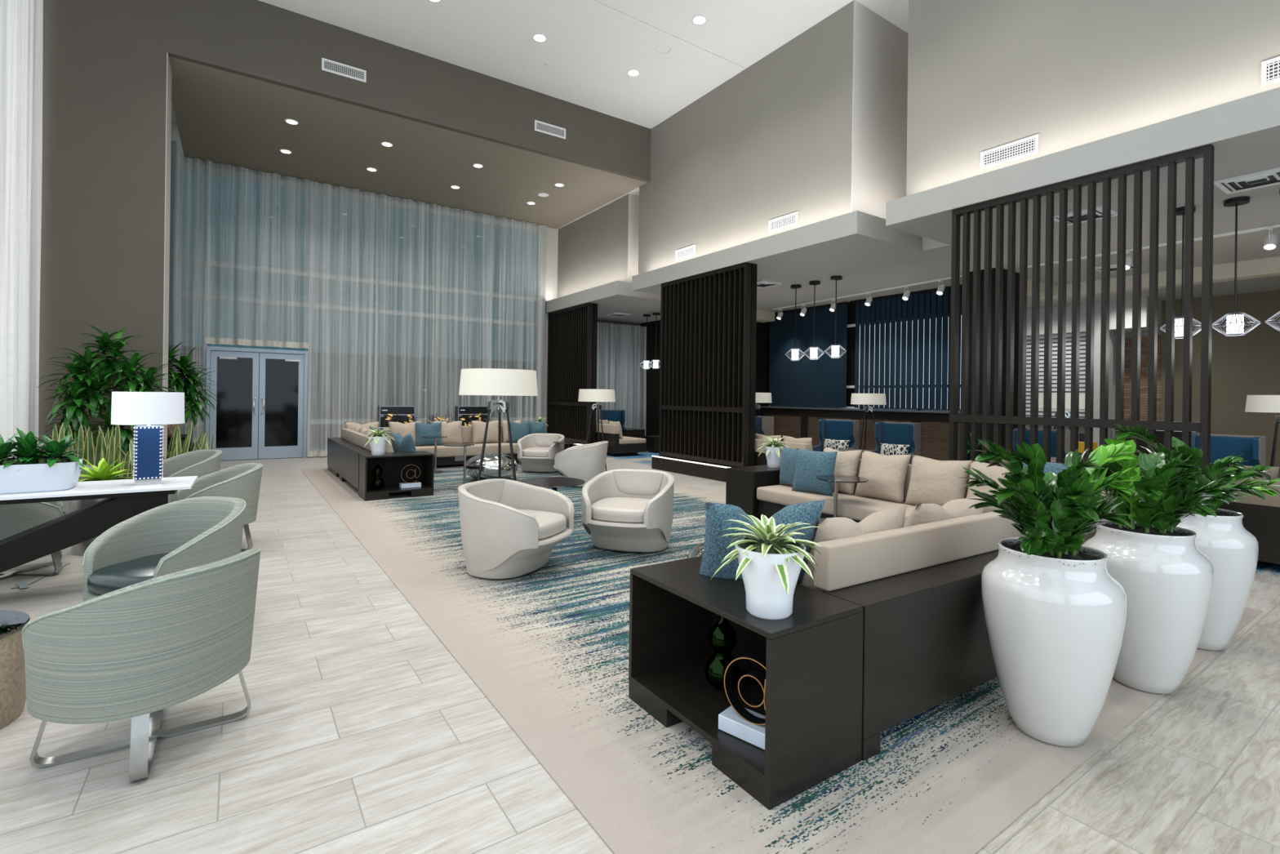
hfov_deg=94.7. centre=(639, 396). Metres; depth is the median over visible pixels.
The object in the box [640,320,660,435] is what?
wall pillar
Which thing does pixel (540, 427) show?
throw pillow
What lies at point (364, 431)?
throw pillow
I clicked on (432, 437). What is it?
side table
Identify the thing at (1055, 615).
urn planter
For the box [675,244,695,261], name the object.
air vent
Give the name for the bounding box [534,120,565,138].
air vent
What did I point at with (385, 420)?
sculpture
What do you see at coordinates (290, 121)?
recessed light
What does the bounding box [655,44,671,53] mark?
ceiling speaker
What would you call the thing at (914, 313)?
vertical blind
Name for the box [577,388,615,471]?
tripod floor lamp
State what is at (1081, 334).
cellular shade
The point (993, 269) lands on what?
wall pillar
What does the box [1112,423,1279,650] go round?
urn planter
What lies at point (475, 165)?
recessed light
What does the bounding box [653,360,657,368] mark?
diffuser
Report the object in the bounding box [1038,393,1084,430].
tripod floor lamp
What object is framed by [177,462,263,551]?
tub chair
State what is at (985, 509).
throw pillow
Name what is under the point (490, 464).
coffee table
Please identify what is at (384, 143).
recessed light
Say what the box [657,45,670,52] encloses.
grille
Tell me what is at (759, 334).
wall pillar
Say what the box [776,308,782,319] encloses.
track spotlight
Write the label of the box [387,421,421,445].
throw pillow
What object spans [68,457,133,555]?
plant
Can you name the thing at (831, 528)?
sofa cushion
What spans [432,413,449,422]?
leaf sculpture
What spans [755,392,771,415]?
tripod floor lamp
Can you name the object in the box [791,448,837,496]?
throw pillow
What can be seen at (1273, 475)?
throw pillow
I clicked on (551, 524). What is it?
seat cushion
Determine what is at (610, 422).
throw pillow
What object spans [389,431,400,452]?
throw pillow
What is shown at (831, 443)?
lumbar pillow
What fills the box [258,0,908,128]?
ceiling
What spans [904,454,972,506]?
throw pillow
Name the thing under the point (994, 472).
throw pillow
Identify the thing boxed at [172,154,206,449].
sheer curtain
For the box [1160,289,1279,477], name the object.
wall
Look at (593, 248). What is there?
wall
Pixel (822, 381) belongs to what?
wall
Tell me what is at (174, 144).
sheer curtain
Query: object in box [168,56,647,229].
ceiling
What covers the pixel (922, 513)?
throw pillow
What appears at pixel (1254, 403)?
tripod floor lamp
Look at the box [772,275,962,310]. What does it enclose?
track rail
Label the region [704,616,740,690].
vase
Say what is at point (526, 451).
seat cushion
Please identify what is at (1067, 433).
chair
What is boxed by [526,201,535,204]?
recessed light
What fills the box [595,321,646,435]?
sheer curtain
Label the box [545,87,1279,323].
ceiling
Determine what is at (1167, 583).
urn planter
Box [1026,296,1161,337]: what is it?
wall
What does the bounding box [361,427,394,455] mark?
spider plant
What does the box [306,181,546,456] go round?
sheer curtain
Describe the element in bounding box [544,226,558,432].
wall
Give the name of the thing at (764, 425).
chair
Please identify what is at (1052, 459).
lumbar pillow
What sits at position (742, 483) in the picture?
base cabinet
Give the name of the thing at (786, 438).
throw pillow
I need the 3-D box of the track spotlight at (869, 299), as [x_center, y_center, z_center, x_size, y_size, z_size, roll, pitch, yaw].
[4.877,-2.071,12.567,0.184,0.278,0.120,1,0,-34]
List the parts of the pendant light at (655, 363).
rod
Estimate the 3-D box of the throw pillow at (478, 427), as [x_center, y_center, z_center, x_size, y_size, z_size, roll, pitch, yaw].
[-3.228,0.742,12.435,0.664,0.491,0.224,1,0,-35]
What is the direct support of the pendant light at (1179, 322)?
hanging from the ceiling at (913, 244)
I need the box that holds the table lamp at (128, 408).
[111,391,184,485]
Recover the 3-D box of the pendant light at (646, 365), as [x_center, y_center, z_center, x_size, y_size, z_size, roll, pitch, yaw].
[0.184,-1.536,16.511,0.399,1.528,0.399,1,0,-34]
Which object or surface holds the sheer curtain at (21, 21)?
hanging from the ceiling at (590, 46)
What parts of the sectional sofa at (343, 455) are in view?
backrest, backrest, socket plate, seat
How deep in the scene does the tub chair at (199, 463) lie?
6.75 m
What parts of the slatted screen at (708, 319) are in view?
post, rail, rail, rail, post, panel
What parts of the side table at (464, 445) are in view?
post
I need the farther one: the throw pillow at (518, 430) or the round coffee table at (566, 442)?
the throw pillow at (518, 430)
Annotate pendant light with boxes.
[639,314,653,368]
[648,312,660,368]
[785,284,804,360]
[803,280,824,359]
[824,275,846,358]
[1159,205,1201,338]
[1212,195,1260,336]
[1265,189,1279,331]
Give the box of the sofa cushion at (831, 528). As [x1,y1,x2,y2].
[800,505,906,592]
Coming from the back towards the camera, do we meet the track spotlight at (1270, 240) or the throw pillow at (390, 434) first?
the throw pillow at (390, 434)
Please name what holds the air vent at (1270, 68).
in the wall at (984, 75)
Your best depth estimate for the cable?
4.36 m
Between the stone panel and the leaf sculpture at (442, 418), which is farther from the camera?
the stone panel
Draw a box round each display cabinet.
[377,405,415,426]
[454,405,488,426]
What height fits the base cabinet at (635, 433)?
0.530 m
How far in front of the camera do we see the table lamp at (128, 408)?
4.33 m
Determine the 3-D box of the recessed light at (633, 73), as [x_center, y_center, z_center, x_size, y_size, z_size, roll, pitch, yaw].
[-0.116,-5.832,10.613,0.238,0.011,0.238,1,0,-34]
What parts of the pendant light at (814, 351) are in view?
rod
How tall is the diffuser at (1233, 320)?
0.200 m
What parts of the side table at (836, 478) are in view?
post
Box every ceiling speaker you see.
[537,192,548,196]
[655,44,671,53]
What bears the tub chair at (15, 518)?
on the floor
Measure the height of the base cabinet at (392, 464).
0.600 m
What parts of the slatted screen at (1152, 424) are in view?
post, rail, rail, post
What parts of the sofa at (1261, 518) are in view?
backrest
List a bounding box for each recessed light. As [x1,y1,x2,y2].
[279,148,292,153]
[284,118,298,124]
[366,167,377,171]
[381,141,393,146]
[428,0,441,2]
[450,185,460,188]
[472,163,483,168]
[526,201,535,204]
[532,33,546,42]
[554,182,564,186]
[626,68,639,76]
[691,14,706,25]
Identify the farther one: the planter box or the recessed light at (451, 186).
the recessed light at (451, 186)
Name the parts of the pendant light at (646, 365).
rod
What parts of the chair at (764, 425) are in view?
backrest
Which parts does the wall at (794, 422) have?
window sill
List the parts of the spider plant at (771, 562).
pot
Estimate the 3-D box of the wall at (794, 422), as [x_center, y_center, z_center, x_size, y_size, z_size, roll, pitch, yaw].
[4.994,0.896,13.521,0.280,1.235,5.920,1,0,-34]
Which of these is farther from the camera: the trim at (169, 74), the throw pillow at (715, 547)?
the trim at (169, 74)
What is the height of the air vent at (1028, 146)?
0.210 m
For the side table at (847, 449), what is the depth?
10.22 m
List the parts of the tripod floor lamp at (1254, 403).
lamp shade, leg, leg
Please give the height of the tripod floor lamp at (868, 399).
1.571 m
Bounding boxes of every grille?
[538,193,547,196]
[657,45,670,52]
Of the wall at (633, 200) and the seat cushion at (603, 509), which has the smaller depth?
the seat cushion at (603, 509)
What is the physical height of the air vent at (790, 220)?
0.210 m
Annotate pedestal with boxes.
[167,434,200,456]
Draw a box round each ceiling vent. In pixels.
[603,311,630,316]
[756,280,782,288]
[1053,204,1117,225]
[1095,262,1143,271]
[1213,167,1279,194]
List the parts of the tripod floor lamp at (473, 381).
leg, lamp shade, stem, leg, leg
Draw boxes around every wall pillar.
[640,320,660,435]
[755,322,763,415]
[967,267,1019,460]
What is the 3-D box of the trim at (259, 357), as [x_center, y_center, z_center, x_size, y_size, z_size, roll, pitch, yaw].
[-8.446,0.242,13.065,1.400,2.200,0.100,1,0,-34]
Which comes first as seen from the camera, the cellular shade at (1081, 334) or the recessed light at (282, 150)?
the recessed light at (282, 150)
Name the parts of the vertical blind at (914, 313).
head rail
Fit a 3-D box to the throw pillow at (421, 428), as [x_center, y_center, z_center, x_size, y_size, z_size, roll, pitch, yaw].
[-4.164,0.737,11.630,0.522,0.469,0.227,1,0,-35]
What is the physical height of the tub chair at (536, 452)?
0.700 m
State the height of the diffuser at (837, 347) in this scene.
0.200 m
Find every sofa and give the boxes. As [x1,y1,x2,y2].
[327,425,518,489]
[595,422,646,456]
[754,438,810,465]
[756,458,1140,760]
[989,459,1279,564]
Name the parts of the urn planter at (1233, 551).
stem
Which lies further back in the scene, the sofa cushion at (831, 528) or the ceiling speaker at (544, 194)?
the ceiling speaker at (544, 194)
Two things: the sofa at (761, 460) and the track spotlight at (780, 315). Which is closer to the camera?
the sofa at (761, 460)
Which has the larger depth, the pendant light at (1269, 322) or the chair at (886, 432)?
the chair at (886, 432)
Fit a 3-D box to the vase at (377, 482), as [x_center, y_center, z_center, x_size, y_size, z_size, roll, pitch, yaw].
[-3.641,1.077,8.180,0.180,0.420,0.180,1,0,-34]
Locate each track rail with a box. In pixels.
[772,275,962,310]
[1027,224,1279,267]
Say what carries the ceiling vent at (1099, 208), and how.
in the ceiling at (913, 244)
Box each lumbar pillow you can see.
[822,438,849,451]
[880,443,909,455]
[1050,457,1056,462]
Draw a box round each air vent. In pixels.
[321,57,366,82]
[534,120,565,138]
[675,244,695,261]
[768,211,798,233]
[980,133,1038,169]
[1261,56,1279,86]
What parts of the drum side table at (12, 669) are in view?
glass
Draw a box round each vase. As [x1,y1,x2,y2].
[370,458,384,489]
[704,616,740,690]
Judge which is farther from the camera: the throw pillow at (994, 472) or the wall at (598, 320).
the wall at (598, 320)
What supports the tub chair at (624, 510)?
on the carpet at (548, 647)
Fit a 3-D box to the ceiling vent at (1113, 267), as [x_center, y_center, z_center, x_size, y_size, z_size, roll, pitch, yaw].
[8.097,-2.188,9.994,0.550,0.020,0.550,1,0,-34]
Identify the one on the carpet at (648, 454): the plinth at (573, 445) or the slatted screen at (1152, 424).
the plinth at (573, 445)
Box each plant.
[44,422,213,479]
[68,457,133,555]
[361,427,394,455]
[533,416,548,426]
[711,514,821,619]
[755,436,789,467]
[943,432,993,462]
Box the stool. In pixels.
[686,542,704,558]
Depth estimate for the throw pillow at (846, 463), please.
6.34 m
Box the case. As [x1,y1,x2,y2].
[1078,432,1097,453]
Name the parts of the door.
pane, handle, handle, pane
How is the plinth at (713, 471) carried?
on the floor
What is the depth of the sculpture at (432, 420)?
12.71 m
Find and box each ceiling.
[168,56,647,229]
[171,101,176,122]
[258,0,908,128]
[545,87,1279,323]
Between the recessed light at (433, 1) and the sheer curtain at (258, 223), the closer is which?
the recessed light at (433, 1)
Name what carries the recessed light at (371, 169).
in the ceiling at (222, 117)
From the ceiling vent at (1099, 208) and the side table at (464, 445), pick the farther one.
the side table at (464, 445)
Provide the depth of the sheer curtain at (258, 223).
12.47 m
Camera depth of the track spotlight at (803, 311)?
14.18 m
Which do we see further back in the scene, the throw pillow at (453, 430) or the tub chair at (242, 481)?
the throw pillow at (453, 430)
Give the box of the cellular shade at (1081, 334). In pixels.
[1025,333,1085,418]
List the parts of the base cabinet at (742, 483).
panel, panel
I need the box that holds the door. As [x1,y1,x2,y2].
[205,346,307,460]
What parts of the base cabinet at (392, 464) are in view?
panel, panel, panel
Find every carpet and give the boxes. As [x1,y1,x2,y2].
[301,462,1262,853]
[605,450,659,459]
[631,460,1279,577]
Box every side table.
[0,609,30,729]
[420,435,447,473]
[442,443,474,489]
[815,475,868,517]
[837,448,871,458]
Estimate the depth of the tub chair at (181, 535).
3.51 m
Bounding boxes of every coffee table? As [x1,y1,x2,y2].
[466,453,517,479]
[517,476,585,491]
[552,440,584,475]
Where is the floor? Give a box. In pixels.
[0,455,1279,853]
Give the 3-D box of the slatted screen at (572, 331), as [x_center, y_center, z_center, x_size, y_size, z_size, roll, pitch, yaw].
[-1.827,-0.583,15.533,0.264,3.480,2.280,1,0,-34]
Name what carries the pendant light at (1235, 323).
hanging from the ceiling at (913, 244)
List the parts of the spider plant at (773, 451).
pot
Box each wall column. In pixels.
[851,0,908,218]
[1093,329,1113,447]
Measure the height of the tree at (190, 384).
2.342 m
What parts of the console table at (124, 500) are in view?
leg, under frame, plate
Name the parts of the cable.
tape strip, tape strip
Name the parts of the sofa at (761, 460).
backrest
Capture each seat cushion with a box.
[87,552,168,595]
[519,509,566,539]
[522,447,549,457]
[591,497,650,523]
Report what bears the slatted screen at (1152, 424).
on the floor
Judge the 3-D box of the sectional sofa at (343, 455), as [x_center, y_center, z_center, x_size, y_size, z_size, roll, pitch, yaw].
[-3.302,1.013,10.857,3.980,0.790,3.460,1,0,-34]
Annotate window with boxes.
[171,121,310,443]
[768,289,961,411]
[1025,333,1085,417]
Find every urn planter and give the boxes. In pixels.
[960,438,1140,746]
[1056,438,1240,693]
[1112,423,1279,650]
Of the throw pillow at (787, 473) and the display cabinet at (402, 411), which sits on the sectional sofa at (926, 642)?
the throw pillow at (787, 473)
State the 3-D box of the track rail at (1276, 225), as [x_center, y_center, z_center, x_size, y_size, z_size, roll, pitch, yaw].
[7.934,-2.183,7.884,0.040,0.035,5.102,1,0,-33]
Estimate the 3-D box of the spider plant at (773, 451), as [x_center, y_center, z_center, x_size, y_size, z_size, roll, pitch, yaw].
[1.670,0.681,7.287,0.400,0.382,0.407,1,0,35]
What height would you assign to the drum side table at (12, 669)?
0.414 m
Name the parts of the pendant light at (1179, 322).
rod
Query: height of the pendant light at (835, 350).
1.528 m
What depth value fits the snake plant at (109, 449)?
6.72 m
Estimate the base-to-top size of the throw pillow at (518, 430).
0.473 m
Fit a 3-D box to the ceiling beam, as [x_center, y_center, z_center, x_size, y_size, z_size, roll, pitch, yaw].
[7.462,-2.081,10.833,2.700,0.252,15.500,1,0,-34]
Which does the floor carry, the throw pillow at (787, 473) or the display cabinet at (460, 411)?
the display cabinet at (460, 411)
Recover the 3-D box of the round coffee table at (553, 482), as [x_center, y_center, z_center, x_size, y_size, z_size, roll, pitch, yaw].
[-1.041,1.206,6.850,0.800,0.441,0.800,1,0,33]
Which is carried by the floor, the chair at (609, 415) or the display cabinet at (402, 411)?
the display cabinet at (402, 411)
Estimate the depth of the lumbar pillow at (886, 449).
9.94 m
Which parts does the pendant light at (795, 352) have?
rod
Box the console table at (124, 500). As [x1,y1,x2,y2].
[0,475,197,573]
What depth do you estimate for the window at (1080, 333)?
14.45 m
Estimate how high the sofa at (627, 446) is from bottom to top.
0.770 m
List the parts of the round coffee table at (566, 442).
leg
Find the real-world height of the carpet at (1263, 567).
0.006 m
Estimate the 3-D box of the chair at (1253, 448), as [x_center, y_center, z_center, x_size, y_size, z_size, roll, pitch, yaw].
[7.090,1.007,7.215,0.690,1.071,0.668,1,0,-32]
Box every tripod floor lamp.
[458,368,537,480]
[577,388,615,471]
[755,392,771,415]
[850,393,886,449]
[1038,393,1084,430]
[1244,395,1279,466]
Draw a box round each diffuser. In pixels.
[644,361,648,368]
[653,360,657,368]
[791,349,798,359]
[810,347,817,358]
[831,345,839,356]
[1174,318,1183,336]
[1226,314,1244,333]
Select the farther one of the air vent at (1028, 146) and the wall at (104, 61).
the wall at (104, 61)
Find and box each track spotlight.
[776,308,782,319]
[800,304,806,315]
[829,299,835,311]
[864,293,872,306]
[902,286,910,300]
[936,280,945,295]
[1125,250,1132,270]
[1262,227,1277,249]
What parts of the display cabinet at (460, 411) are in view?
trim frame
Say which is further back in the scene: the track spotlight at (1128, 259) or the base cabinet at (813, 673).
the track spotlight at (1128, 259)
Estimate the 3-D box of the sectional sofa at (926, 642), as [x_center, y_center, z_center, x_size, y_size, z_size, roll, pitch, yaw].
[1.540,1.060,4.868,3.775,0.820,3.560,1,0,-32]
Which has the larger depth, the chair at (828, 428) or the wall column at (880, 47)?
the chair at (828, 428)
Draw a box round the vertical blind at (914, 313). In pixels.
[849,284,962,410]
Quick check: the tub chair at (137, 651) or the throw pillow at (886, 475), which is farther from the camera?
the throw pillow at (886, 475)
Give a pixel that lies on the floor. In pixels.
(362, 732)
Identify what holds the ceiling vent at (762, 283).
in the ceiling at (913, 244)
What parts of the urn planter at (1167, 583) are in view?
stem, stem, stem, stem, stem, stem, stem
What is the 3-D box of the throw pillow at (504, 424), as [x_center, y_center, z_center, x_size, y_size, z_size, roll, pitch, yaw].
[-2.762,0.745,12.752,0.464,0.491,0.222,1,0,-37]
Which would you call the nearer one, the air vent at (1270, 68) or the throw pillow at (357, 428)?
the air vent at (1270, 68)
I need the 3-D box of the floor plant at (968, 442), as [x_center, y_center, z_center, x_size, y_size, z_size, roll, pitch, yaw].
[5.622,1.058,9.944,0.883,0.929,0.967,1,0,-34]
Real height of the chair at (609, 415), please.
1.071 m
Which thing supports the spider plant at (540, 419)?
on the cabinet
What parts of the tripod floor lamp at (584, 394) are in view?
leg, lamp shade, leg, leg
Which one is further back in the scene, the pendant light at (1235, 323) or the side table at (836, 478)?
the pendant light at (1235, 323)
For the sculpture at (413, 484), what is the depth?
8.38 m
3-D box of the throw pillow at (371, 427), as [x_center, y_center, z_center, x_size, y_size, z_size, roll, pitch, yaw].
[-4.415,0.735,9.991,0.444,0.467,0.198,1,0,40]
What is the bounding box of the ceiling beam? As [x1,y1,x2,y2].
[756,256,1279,322]
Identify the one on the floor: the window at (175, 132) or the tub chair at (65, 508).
the tub chair at (65, 508)
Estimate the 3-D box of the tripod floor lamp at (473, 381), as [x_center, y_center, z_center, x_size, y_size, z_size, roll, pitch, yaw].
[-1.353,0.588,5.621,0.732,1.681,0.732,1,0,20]
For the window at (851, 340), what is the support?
in the wall at (766, 325)
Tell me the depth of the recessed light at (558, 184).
13.13 m
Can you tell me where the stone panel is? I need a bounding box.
[1124,334,1161,421]
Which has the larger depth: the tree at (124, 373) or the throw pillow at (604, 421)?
the throw pillow at (604, 421)
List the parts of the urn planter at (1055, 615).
stem, stem, stem, stem, stem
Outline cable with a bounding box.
[10,562,70,589]
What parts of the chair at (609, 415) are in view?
backrest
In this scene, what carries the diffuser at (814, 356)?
attached to the pendant light at (814, 351)
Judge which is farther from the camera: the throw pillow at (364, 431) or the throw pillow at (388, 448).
the throw pillow at (364, 431)
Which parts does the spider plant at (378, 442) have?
pot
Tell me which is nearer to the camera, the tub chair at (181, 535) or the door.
the tub chair at (181, 535)
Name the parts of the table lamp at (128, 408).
lamp shade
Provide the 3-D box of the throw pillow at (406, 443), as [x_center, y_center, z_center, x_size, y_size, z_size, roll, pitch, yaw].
[-3.523,0.761,8.833,0.481,0.442,0.218,1,0,34]
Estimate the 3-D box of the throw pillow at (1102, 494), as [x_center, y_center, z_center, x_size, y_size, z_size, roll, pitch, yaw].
[2.959,0.838,4.040,0.520,0.421,0.236,1,0,-18]
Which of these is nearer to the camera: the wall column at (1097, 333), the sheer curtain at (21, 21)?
the sheer curtain at (21, 21)
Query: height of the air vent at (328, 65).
0.190 m
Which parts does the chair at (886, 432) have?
backrest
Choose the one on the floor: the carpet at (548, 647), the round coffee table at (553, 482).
the carpet at (548, 647)
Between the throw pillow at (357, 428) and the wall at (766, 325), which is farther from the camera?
the wall at (766, 325)
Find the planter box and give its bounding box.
[0,426,88,494]
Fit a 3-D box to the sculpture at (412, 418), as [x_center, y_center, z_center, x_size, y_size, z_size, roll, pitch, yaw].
[-4.932,0.563,12.757,0.356,0.396,0.309,1,0,25]
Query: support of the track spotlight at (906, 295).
attached to the track rail at (949, 277)
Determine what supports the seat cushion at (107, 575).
on the tub chair at (181, 535)
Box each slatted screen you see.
[546,302,597,444]
[658,262,757,466]
[948,144,1214,475]
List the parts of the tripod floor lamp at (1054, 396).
lamp shade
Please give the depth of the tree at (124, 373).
7.15 m
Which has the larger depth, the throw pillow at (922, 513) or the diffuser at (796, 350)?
the diffuser at (796, 350)
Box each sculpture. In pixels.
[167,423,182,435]
[379,413,395,426]
[385,413,413,423]
[399,464,421,488]
[403,413,419,422]
[426,413,436,424]
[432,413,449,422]
[446,409,454,422]
[460,413,480,426]
[480,413,493,422]
[718,653,765,750]
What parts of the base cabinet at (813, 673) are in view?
panel, panel, panel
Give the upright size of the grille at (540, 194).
0.001 m
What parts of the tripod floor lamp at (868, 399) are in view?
leg, leg, lamp shade, leg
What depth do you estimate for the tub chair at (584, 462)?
9.26 m
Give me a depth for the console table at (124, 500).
4.11 m
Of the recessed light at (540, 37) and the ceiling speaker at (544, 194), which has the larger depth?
the ceiling speaker at (544, 194)
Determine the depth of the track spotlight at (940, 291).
11.12 m
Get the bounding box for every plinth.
[564,443,585,448]
[651,455,735,482]
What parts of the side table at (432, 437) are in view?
post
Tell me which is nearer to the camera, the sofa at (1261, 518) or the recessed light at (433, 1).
the sofa at (1261, 518)
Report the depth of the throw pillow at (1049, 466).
4.56 m
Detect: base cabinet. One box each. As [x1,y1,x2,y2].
[358,450,434,501]
[622,428,644,438]
[628,555,863,809]
[725,464,780,520]
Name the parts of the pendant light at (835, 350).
rod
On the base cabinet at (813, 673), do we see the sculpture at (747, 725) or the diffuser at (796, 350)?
the sculpture at (747, 725)
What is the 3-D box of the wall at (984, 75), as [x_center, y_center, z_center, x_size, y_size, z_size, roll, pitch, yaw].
[5.114,-4.162,7.109,1.623,3.218,15.830,1,0,-34]
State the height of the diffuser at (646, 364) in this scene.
0.200 m
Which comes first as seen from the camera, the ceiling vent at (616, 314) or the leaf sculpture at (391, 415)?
the leaf sculpture at (391, 415)
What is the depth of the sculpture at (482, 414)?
12.71 m
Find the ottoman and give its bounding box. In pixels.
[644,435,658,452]
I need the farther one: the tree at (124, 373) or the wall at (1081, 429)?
the wall at (1081, 429)
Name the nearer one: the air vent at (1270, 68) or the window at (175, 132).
the air vent at (1270, 68)
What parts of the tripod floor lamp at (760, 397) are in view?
lamp shade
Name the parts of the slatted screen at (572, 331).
post, rail, rail, rail, post, panel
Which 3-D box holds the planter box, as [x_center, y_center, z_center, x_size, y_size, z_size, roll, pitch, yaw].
[-4.457,0.420,3.928,1.199,0.446,0.525,1,0,-33]
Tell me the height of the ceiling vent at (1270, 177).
0.020 m
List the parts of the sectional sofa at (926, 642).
seat, backrest, backrest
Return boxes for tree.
[35,324,179,453]
[168,342,218,426]
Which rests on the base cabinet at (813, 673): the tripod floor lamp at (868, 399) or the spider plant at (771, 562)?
the spider plant at (771, 562)
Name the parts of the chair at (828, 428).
backrest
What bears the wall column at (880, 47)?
attached to the wall at (984, 75)
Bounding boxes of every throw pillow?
[344,421,378,444]
[354,425,362,447]
[360,426,368,450]
[369,426,385,433]
[374,433,394,452]
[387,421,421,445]
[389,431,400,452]
[391,432,416,452]
[414,422,442,446]
[432,420,463,444]
[471,419,502,444]
[501,419,521,442]
[509,420,529,443]
[527,420,546,434]
[599,419,608,423]
[608,420,622,439]
[698,499,826,584]
[755,433,781,440]
[778,446,809,485]
[782,435,813,450]
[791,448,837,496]
[823,446,862,495]
[853,449,911,503]
[903,496,983,527]
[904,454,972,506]
[965,460,1009,497]
[982,497,1001,512]
[1022,462,1101,478]
[1099,488,1108,499]
[1198,462,1279,479]
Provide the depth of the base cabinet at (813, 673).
2.32 m
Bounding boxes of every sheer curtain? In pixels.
[0,0,43,457]
[168,140,177,389]
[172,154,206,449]
[204,160,311,348]
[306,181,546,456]
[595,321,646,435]
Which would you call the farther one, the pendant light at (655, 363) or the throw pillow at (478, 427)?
the pendant light at (655, 363)
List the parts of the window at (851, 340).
pane, pane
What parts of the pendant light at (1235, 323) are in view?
rod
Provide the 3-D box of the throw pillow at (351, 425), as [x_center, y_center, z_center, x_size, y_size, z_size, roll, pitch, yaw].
[-5.213,0.714,11.072,0.600,0.488,0.222,1,0,-35]
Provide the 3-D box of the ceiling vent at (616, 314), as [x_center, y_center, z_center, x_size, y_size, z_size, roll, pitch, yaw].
[-0.644,-2.300,16.496,0.550,0.020,0.550,1,0,-34]
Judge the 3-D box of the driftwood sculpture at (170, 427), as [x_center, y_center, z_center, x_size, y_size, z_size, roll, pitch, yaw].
[-7.607,0.444,9.582,0.320,0.442,0.180,1,0,-34]
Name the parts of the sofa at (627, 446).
backrest, seat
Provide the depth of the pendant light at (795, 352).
11.90 m
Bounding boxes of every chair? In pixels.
[0,501,69,578]
[21,548,261,782]
[62,464,93,512]
[82,496,245,601]
[161,448,222,477]
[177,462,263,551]
[457,478,573,578]
[517,433,564,472]
[553,440,608,486]
[582,468,674,553]
[600,409,626,428]
[755,415,773,438]
[812,418,859,451]
[869,421,920,464]
[1013,427,1070,458]
[1191,432,1266,466]
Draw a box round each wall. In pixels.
[38,0,650,479]
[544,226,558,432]
[557,193,628,297]
[597,319,639,325]
[627,193,639,282]
[638,0,1279,274]
[760,406,960,460]
[762,321,769,406]
[768,302,848,407]
[1025,331,1161,440]
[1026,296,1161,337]
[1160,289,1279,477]
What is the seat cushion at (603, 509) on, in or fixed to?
on the tub chair at (624, 510)
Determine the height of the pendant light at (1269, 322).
1.528 m
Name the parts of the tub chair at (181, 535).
seat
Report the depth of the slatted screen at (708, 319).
10.77 m
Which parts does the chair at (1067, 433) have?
backrest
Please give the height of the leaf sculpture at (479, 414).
0.368 m
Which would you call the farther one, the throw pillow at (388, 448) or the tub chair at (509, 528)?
the throw pillow at (388, 448)
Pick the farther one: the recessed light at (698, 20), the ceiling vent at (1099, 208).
the recessed light at (698, 20)
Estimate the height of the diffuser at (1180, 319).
0.200 m
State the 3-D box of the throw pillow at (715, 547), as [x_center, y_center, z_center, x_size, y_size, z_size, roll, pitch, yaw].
[0.556,0.704,2.760,0.580,0.467,0.256,1,0,-10]
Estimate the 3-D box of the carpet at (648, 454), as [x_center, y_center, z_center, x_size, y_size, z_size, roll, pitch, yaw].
[-0.406,1.442,15.722,3.300,0.006,3.400,1,0,-34]
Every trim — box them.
[161,52,172,459]
[257,357,259,445]

